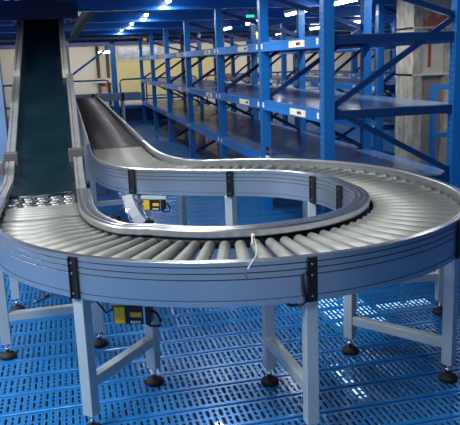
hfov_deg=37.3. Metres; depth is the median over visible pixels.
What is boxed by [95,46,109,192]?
pipe
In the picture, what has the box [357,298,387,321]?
lamp
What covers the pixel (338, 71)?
shelf
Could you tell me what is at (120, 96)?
conveyor
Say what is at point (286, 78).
shelf
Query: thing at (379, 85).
storage rack
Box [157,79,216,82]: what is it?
shelf
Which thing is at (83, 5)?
trim
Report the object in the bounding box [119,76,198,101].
guard rail
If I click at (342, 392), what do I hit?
trim
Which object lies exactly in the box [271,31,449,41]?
shelf
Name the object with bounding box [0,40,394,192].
wall
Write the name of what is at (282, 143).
shelf
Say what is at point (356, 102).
shelf
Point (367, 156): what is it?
shelf
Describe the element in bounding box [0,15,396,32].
trim
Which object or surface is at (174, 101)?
shelf
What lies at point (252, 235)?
sensor
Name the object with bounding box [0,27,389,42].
beam
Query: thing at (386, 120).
shelf
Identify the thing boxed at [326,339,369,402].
lamp
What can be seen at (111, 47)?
post
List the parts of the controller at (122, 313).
yellow panel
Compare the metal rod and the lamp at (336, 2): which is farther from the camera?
the lamp at (336, 2)
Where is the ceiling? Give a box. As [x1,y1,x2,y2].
[13,5,396,23]
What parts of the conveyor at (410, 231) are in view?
leg, joint plate, leg, leg, leg, joint plate, leg, leg, leg, leg, rail, leg, rail, joint plate, leg, leg, leg, leg, leg, joint plate, joint plate, joint plate, leg, leg, leg, joint plate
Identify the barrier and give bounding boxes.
[429,85,448,167]
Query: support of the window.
in the wall
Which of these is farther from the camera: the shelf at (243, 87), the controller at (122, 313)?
the shelf at (243, 87)
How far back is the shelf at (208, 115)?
12.97 m
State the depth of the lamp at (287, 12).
10.58 m
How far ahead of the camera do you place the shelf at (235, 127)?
10.61 m
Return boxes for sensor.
[251,234,254,243]
[266,146,268,157]
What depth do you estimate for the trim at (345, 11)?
11.38 m
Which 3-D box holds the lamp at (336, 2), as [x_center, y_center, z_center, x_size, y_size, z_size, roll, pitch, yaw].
[1.410,-2.762,8.733,0.080,0.182,1.100,-5,13,-13]
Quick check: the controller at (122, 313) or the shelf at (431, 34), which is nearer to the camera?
the controller at (122, 313)
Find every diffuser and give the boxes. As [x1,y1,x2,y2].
[331,364,365,397]
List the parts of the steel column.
stiffener plate, stiffener plate, splice plate, plate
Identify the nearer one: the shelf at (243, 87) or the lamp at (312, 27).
the shelf at (243, 87)
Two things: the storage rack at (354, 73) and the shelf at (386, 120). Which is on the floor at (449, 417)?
the storage rack at (354, 73)
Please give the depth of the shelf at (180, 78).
17.28 m
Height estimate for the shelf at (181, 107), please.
0.020 m
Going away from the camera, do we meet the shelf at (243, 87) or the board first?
the shelf at (243, 87)
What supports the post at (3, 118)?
on the floor at (449, 417)
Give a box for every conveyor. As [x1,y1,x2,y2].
[0,19,85,310]
[0,140,459,424]
[75,92,141,121]
[75,95,143,186]
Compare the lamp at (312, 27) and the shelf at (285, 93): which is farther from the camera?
the lamp at (312, 27)
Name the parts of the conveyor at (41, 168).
leg, leg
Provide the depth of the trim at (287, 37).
23.72 m
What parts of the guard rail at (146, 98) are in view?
rail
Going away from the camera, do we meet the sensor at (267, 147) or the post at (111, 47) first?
the sensor at (267, 147)
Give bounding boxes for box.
[96,78,111,86]
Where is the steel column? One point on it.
(427, 65)
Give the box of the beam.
[0,1,77,20]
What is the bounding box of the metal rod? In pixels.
[34,294,49,302]
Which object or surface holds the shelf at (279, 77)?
attached to the storage rack at (379, 85)
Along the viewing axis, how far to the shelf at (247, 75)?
17.03 m
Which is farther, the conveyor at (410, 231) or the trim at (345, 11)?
the trim at (345, 11)
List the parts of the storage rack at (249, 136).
price rail, price rail, price rail, price rail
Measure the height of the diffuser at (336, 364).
0.015 m
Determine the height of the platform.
0.450 m
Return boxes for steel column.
[394,0,451,164]
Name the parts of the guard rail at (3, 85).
rail post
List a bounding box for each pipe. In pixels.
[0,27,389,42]
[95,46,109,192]
[105,46,117,193]
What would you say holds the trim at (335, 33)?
attached to the ceiling
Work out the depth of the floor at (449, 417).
3.83 m
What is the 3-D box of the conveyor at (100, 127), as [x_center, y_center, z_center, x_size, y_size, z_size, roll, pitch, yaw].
[-2.426,-1.500,12.662,0.777,0.852,11.382,-5,13,-13]
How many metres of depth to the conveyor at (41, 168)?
5.74 m
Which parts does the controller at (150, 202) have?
yellow panel, mounting rail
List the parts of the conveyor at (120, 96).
panel, panel, panel, leg, panel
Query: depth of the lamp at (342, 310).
5.68 m
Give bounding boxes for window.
[118,46,158,60]
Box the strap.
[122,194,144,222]
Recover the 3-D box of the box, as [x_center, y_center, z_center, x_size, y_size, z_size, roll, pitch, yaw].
[-4.407,-4.578,24.021,0.620,0.300,0.150,-5,13,-13]
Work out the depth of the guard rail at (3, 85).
18.38 m
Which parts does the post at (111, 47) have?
post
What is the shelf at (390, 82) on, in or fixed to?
attached to the storage rack at (379, 85)
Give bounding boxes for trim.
[0,0,396,11]
[0,6,396,25]
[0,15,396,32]
[0,22,391,37]
[0,31,389,45]
[0,36,312,49]
[166,195,375,424]
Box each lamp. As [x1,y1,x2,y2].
[284,7,311,15]
[308,24,319,29]
[318,297,342,331]
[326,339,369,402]
[334,0,356,5]
[349,16,372,22]
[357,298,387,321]
[374,283,433,312]
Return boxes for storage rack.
[138,0,459,213]
[212,4,396,155]
[292,20,396,131]
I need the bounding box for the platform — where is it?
[108,100,209,120]
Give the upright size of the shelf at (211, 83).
0.020 m
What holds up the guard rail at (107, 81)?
on the floor at (449, 417)
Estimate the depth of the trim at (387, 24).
16.12 m
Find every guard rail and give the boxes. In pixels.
[3,85,11,129]
[74,79,110,104]
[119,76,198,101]
[206,70,318,111]
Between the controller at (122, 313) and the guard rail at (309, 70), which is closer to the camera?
the controller at (122, 313)
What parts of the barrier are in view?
post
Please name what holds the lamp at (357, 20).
hanging from the ceiling
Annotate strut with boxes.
[70,12,94,37]
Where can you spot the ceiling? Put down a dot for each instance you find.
(385, 5)
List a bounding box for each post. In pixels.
[0,61,7,186]
[73,40,119,115]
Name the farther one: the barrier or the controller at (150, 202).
the barrier
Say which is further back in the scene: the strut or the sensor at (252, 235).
the strut
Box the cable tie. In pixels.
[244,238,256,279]
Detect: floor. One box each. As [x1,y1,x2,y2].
[0,104,459,424]
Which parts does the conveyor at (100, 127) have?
leg, rail, leg, rail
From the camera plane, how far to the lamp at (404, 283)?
5.75 m
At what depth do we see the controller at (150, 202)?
5.21 m
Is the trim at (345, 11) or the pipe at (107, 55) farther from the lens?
the pipe at (107, 55)
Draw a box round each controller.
[95,301,161,326]
[132,195,170,212]
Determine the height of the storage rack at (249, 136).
2.310 m
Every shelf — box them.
[145,77,197,80]
[145,99,197,105]
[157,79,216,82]
[157,104,217,111]
[169,81,248,86]
[172,110,250,121]
[191,84,296,91]
[192,119,295,135]
[225,89,359,99]
[225,132,357,154]
[236,75,280,76]
[258,76,319,78]
[267,95,447,110]
[269,149,443,175]
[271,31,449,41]
[285,77,359,81]
[335,80,395,84]
[337,71,388,72]
[359,116,394,124]
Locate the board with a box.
[109,57,230,94]

